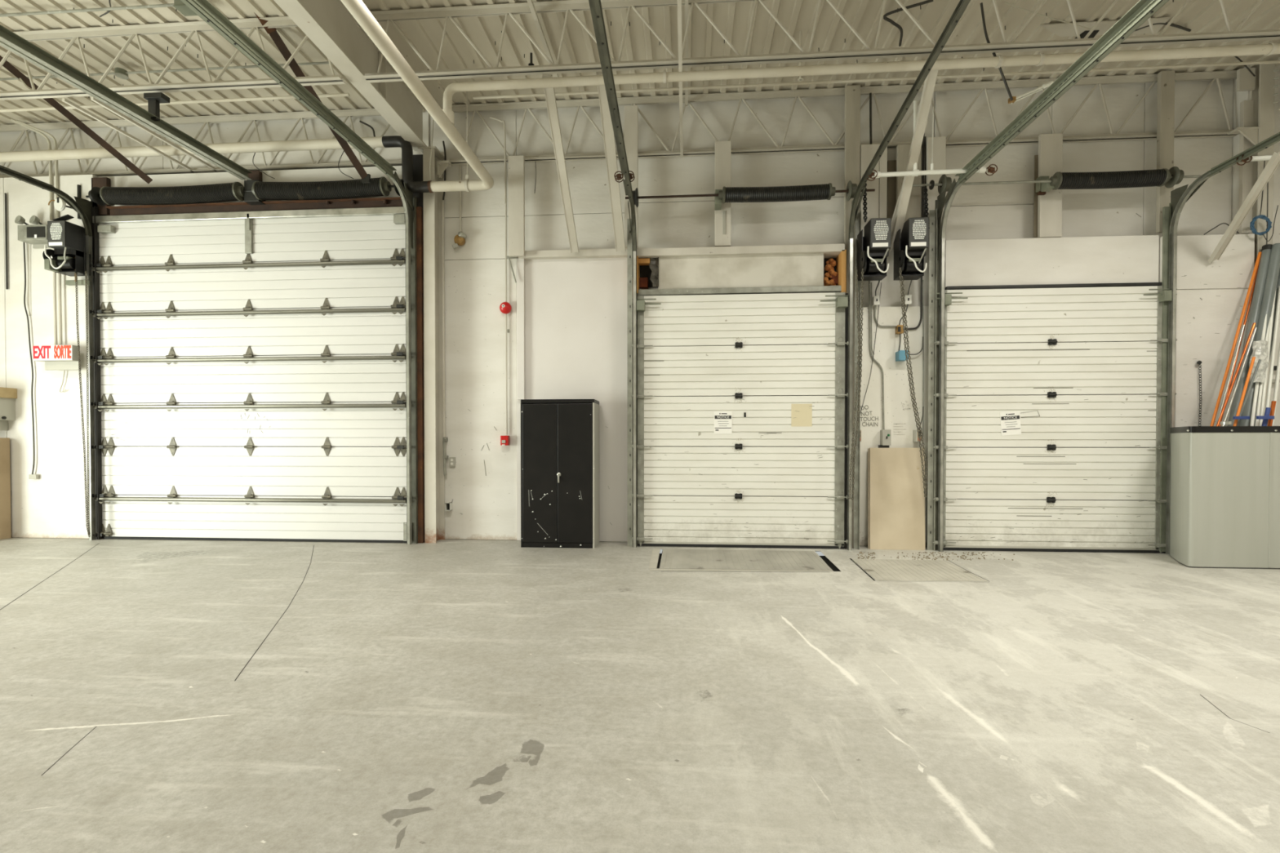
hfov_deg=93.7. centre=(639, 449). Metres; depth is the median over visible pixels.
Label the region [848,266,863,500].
chain
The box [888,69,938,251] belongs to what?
brace
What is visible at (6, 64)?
bar
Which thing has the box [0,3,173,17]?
conduit
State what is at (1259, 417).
strap
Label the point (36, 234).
emergency light
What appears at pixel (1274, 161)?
brace
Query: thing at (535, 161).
cable
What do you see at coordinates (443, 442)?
conduit
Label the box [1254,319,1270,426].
pipe
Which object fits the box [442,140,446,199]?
cable
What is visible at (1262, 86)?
steel column
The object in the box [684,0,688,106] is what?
bar
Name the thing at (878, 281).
cable
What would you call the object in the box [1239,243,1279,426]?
pipe
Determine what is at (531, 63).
sprinkler
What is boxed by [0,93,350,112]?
conduit
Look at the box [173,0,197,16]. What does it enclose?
junction box
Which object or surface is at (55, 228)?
print
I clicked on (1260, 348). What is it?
plastic wrap
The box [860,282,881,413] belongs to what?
cable
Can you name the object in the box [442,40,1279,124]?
pipe
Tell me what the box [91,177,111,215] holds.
post
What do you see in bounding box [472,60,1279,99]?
conduit
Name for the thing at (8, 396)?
upper cabinet
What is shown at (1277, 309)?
pipe
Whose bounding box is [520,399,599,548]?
storage cabinet
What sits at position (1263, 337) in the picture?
pipe
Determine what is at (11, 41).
rail
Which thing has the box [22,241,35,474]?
cable
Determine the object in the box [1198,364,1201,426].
chain
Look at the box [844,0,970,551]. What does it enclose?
door track
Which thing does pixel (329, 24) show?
girder
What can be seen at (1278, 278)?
pipe
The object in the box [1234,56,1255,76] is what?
cable
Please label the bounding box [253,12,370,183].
bar
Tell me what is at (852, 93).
wall column
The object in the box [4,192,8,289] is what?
conduit
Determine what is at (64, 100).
bar
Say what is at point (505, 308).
bell
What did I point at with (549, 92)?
brace
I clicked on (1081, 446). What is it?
door
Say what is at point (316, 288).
door
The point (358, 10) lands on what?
pipe
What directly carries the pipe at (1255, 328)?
on the storage bin
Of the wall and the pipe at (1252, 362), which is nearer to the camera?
the pipe at (1252, 362)
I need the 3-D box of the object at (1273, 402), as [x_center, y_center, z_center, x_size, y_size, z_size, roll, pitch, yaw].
[6.626,-0.054,6.346,0.190,0.909,0.036,0,1,-3]
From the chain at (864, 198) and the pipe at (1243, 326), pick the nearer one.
the pipe at (1243, 326)
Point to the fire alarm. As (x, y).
(459, 239)
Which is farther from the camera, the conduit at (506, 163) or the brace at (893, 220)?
the conduit at (506, 163)
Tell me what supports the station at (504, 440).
attached to the wall
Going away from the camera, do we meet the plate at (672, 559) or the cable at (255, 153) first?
the plate at (672, 559)
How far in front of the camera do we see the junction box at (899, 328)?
7.39 m
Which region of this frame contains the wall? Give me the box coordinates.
[0,63,1279,551]
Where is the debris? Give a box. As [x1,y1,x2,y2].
[857,551,1014,560]
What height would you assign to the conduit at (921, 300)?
1.193 m
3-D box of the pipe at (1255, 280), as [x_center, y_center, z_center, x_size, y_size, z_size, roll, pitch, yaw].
[6.678,-0.923,6.746,1.064,2.639,0.024,0,1,-21]
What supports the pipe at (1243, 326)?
on the storage bin
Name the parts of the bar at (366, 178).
plate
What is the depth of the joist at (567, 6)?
5.90 m
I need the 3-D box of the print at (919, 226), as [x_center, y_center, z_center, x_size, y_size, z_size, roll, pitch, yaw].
[3.195,-2.511,6.862,0.150,0.217,0.001,0,1,4]
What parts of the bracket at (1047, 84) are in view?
arm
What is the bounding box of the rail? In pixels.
[0,24,252,180]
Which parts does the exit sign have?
plate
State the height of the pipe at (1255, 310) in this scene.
2.742 m
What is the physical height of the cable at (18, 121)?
1.355 m
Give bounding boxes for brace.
[542,74,578,253]
[595,71,625,252]
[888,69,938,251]
[891,119,928,235]
[1207,151,1279,262]
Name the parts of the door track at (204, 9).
overhead rail, curved rail, vertical rail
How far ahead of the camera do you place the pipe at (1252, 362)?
6.41 m
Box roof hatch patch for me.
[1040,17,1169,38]
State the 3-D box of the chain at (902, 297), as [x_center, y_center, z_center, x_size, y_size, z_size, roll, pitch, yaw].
[3.171,-0.774,6.968,0.332,2.680,0.031,0,1,4]
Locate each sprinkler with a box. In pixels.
[528,52,534,65]
[797,31,803,81]
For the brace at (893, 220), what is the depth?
7.10 m
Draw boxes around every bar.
[0,55,152,183]
[62,97,195,173]
[90,97,218,172]
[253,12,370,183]
[526,0,559,77]
[677,0,683,157]
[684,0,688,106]
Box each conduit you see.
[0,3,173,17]
[0,61,333,79]
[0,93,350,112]
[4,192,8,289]
[440,199,445,437]
[442,440,446,475]
[458,164,461,231]
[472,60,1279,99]
[505,163,507,434]
[868,280,884,429]
[871,282,874,354]
[873,305,896,327]
[903,276,922,329]
[909,336,923,355]
[922,280,924,436]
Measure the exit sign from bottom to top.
0.316 m
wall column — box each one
[844,84,860,547]
[1155,70,1174,233]
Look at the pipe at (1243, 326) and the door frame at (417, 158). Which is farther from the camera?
the door frame at (417, 158)
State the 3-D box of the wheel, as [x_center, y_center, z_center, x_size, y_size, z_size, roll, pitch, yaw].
[-7.638,-3.312,7.951,0.252,0.450,0.231,0,1,4]
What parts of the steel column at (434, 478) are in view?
cap plate, joist seat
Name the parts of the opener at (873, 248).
motor, rating plate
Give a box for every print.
[49,222,62,239]
[874,220,888,239]
[912,219,926,239]
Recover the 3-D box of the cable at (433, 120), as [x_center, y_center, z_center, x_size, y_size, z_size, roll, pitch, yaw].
[-2.655,-3.787,7.647,0.059,0.810,0.010,0,1,4]
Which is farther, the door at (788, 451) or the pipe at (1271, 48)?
the door at (788, 451)
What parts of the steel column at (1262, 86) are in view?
joist seat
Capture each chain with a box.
[75,271,90,537]
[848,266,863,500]
[862,182,867,222]
[898,266,927,497]
[923,185,929,228]
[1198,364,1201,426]
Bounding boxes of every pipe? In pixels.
[0,0,493,192]
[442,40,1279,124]
[866,100,997,181]
[1235,154,1271,165]
[1239,243,1279,426]
[1254,319,1270,426]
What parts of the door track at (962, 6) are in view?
vertical rail, curved rail, overhead rail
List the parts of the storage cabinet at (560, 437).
door, handle, panel, door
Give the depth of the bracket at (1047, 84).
5.78 m
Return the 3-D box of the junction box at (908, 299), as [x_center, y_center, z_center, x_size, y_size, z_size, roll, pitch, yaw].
[3.305,-1.841,7.416,0.078,0.112,0.097,0,1,4]
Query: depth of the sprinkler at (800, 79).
6.42 m
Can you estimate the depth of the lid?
6.31 m
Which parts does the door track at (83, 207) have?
overhead rail, curved rail, vertical rail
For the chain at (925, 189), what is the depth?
7.08 m
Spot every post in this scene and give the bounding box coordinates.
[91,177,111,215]
[246,170,262,181]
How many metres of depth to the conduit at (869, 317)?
7.47 m
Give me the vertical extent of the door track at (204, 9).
4.572 m
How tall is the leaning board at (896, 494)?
1.238 m
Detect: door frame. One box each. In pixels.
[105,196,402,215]
[413,154,424,542]
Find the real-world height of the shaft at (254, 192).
0.273 m
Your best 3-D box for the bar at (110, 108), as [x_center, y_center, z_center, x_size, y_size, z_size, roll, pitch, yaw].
[-5.797,-3.766,7.293,0.030,0.030,1.750,0,1,4]
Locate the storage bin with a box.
[1169,426,1279,568]
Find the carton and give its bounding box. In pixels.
[0,437,11,539]
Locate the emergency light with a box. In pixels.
[14,215,51,248]
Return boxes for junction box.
[114,66,128,79]
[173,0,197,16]
[871,295,879,306]
[878,429,890,448]
[895,324,903,334]
[895,350,908,361]
[902,294,911,305]
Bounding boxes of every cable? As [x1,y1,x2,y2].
[10,118,53,220]
[16,120,58,218]
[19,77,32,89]
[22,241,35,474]
[27,244,30,315]
[59,370,66,392]
[99,0,111,17]
[252,152,275,178]
[337,151,353,178]
[359,120,375,137]
[429,120,433,180]
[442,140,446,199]
[489,115,506,203]
[534,160,536,191]
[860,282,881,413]
[869,92,871,144]
[875,280,879,296]
[883,0,933,46]
[918,406,924,428]
[921,133,924,217]
[924,136,926,217]
[980,2,1013,100]
[1004,1,1091,29]
[1134,22,1191,31]
[1203,222,1239,235]
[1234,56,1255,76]
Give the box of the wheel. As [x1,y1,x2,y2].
[48,184,80,219]
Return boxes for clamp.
[613,170,635,182]
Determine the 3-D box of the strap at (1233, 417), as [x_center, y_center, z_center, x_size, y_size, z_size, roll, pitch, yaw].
[6.375,-0.332,6.361,0.144,0.032,0.030,0,1,4]
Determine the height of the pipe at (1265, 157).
0.102 m
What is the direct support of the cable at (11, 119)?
attached to the wall
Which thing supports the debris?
on the floor
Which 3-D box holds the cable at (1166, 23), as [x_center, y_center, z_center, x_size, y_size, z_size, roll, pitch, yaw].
[5.553,-4.455,6.330,0.613,0.024,0.135,0,1,0]
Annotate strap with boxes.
[1232,416,1249,419]
[1256,415,1274,419]
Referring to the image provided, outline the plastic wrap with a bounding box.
[1248,340,1269,382]
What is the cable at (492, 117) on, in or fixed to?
attached to the wall
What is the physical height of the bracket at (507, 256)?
0.348 m
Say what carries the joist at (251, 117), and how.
attached to the ceiling
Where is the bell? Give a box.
[499,302,511,314]
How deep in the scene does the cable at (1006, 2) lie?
5.90 m
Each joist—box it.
[0,16,345,100]
[0,108,401,177]
[362,0,1279,82]
[448,70,1237,164]
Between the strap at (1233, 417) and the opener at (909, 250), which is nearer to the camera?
the strap at (1233, 417)
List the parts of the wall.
wall panel, wall panel, wall panel, wall panel, wall panel, wall panel, wall panel, wall panel, trim post, wall panel, wall panel, trim rail, wall panel, wood post, splice plate, wall panel, wall panel, header rail, wall panel, wood post, recess panel, wall panel, wall panel, wall panel, wall panel, wall panel, wall panel, wall panel, wall panel, wall panel, wall panel, wall panel, wall panel, wall panel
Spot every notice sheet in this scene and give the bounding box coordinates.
[714,411,732,433]
[1000,411,1021,435]
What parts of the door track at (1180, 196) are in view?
vertical rail, curved rail, overhead rail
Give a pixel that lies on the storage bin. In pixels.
(1224, 504)
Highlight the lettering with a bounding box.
[860,402,913,426]
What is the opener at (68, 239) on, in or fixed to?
attached to the door track at (83, 207)
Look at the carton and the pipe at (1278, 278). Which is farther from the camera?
the carton
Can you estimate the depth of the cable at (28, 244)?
8.11 m
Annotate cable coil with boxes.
[1249,160,1278,245]
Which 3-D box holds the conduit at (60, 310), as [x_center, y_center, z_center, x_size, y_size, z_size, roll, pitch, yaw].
[-7.778,-2.049,8.044,0.037,1.292,0.032,0,1,4]
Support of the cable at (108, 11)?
hanging from the ceiling
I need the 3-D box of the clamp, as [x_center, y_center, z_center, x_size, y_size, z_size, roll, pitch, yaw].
[-0.171,-2.995,6.594,0.223,0.102,0.070,0,1,4]
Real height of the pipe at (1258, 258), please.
2.659 m
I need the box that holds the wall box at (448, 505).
[444,498,453,511]
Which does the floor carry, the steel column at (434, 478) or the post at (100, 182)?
the steel column at (434, 478)
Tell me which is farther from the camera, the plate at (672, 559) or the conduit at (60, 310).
the conduit at (60, 310)
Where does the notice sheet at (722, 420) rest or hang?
attached to the door at (788, 451)
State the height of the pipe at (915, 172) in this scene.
0.835 m
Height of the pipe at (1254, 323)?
1.773 m
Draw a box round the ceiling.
[0,0,1279,124]
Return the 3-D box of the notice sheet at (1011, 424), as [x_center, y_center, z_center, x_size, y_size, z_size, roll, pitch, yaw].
[4.432,-0.305,7.173,0.248,0.294,0.007,0,1,4]
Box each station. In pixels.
[500,435,509,445]
[912,430,921,441]
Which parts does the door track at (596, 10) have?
overhead rail, curved rail, vertical rail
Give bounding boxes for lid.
[1220,421,1231,425]
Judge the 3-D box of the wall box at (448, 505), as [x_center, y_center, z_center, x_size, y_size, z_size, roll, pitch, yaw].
[-2.533,0.742,7.996,0.117,0.158,0.104,0,1,4]
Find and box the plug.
[28,474,39,479]
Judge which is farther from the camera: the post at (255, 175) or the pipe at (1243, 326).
the post at (255, 175)
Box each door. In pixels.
[88,206,412,542]
[631,292,848,549]
[933,285,1177,553]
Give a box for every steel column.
[417,146,452,542]
[1227,63,1278,425]
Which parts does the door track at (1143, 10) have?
vertical rail, curved rail, overhead rail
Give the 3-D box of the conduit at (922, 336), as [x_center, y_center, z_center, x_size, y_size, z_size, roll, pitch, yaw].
[3.407,-1.274,7.404,0.176,0.226,0.012,0,1,4]
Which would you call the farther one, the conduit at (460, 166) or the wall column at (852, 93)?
the conduit at (460, 166)
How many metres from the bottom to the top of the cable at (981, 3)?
0.941 m
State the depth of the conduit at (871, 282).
7.47 m
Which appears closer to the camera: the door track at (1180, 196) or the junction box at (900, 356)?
the door track at (1180, 196)
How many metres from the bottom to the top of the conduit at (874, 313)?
0.289 m
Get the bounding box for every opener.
[42,214,90,285]
[857,217,891,280]
[893,217,928,280]
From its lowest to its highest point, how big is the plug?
0.063 m
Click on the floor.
(157, 695)
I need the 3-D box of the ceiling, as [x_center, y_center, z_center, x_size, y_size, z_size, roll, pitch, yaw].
[-0.916,-4.485,0.689,19.659,0.210,14.950,0,1,4]
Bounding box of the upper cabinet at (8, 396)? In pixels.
[0,386,17,430]
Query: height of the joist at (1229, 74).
0.725 m
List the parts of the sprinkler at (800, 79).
stem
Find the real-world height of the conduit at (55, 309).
1.293 m
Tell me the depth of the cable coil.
6.83 m
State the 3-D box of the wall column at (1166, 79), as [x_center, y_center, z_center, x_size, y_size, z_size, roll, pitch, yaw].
[6.230,-3.518,7.115,0.156,1.890,0.055,0,1,4]
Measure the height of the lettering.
0.422 m
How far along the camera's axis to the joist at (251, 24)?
6.35 m
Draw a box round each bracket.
[506,255,517,282]
[1008,80,1053,103]
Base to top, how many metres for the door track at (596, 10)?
4.731 m
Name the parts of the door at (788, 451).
rail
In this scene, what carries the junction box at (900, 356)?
attached to the wall
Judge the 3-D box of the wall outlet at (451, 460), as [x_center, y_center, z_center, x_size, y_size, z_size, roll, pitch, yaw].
[-2.510,0.171,8.022,0.078,0.125,0.034,0,1,4]
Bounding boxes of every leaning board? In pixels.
[867,448,869,548]
[869,448,924,550]
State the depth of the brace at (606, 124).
6.78 m
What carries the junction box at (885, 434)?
attached to the wall
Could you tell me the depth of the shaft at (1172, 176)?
6.89 m
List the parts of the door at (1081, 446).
rail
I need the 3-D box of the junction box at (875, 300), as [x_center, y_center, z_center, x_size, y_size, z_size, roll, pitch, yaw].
[2.927,-1.840,7.446,0.070,0.113,0.097,0,1,4]
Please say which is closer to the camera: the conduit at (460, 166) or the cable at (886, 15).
the cable at (886, 15)
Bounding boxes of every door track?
[0,164,102,540]
[180,0,417,544]
[588,0,638,547]
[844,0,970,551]
[927,0,1168,551]
[1159,132,1279,555]
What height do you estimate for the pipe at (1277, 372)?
1.908 m
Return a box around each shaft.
[85,176,404,205]
[625,180,875,209]
[911,166,1200,195]
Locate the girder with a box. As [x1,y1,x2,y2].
[274,0,426,151]
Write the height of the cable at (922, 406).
0.288 m
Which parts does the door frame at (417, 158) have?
plate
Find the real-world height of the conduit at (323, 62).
0.024 m
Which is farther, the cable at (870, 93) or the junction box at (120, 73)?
the cable at (870, 93)
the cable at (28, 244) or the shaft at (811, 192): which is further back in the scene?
the cable at (28, 244)
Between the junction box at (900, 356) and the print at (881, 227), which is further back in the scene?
the junction box at (900, 356)
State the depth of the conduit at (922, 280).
7.43 m
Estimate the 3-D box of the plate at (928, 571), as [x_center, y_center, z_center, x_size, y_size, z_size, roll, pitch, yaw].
[2.808,1.239,6.149,1.059,0.016,1.021,0,1,4]
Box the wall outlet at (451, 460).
[448,457,455,466]
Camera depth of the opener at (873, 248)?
6.98 m
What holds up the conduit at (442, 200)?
attached to the wall
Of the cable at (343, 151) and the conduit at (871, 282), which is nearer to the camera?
the conduit at (871, 282)
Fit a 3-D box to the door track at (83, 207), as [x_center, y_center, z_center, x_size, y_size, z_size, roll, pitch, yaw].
[-7.492,-1.023,5.785,0.144,4.534,4.614,0,1,4]
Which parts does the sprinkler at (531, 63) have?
stem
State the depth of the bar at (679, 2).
5.82 m
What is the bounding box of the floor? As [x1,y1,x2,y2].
[0,537,1279,852]
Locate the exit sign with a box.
[33,345,81,370]
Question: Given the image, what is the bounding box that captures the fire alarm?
[452,231,466,248]
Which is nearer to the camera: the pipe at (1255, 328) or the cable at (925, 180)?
the pipe at (1255, 328)
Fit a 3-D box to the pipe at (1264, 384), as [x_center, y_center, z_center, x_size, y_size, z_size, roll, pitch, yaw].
[6.811,-0.750,6.537,0.778,2.298,0.028,0,1,-33]
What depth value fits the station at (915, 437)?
7.39 m
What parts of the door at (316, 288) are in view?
rail, corner plate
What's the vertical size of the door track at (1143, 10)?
4.281 m
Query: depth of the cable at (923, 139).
7.36 m
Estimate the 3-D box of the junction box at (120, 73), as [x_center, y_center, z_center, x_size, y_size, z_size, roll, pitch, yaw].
[-6.028,-4.369,6.977,0.127,0.066,0.127,0,1,4]
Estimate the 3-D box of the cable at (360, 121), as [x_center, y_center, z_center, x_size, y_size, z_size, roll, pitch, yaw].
[-3.608,-4.244,7.946,0.218,0.223,0.021,0,1,4]
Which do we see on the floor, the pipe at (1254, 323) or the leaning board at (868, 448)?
the leaning board at (868, 448)
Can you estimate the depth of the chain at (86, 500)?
7.87 m
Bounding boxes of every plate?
[648,548,833,571]
[852,559,986,582]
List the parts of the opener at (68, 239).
rating plate, motor, mount frame, plate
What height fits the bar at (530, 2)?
0.040 m
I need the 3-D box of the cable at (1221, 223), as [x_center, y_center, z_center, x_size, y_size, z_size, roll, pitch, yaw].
[6.736,-2.554,6.951,0.382,0.136,0.010,0,1,4]
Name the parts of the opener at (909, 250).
motor, rating plate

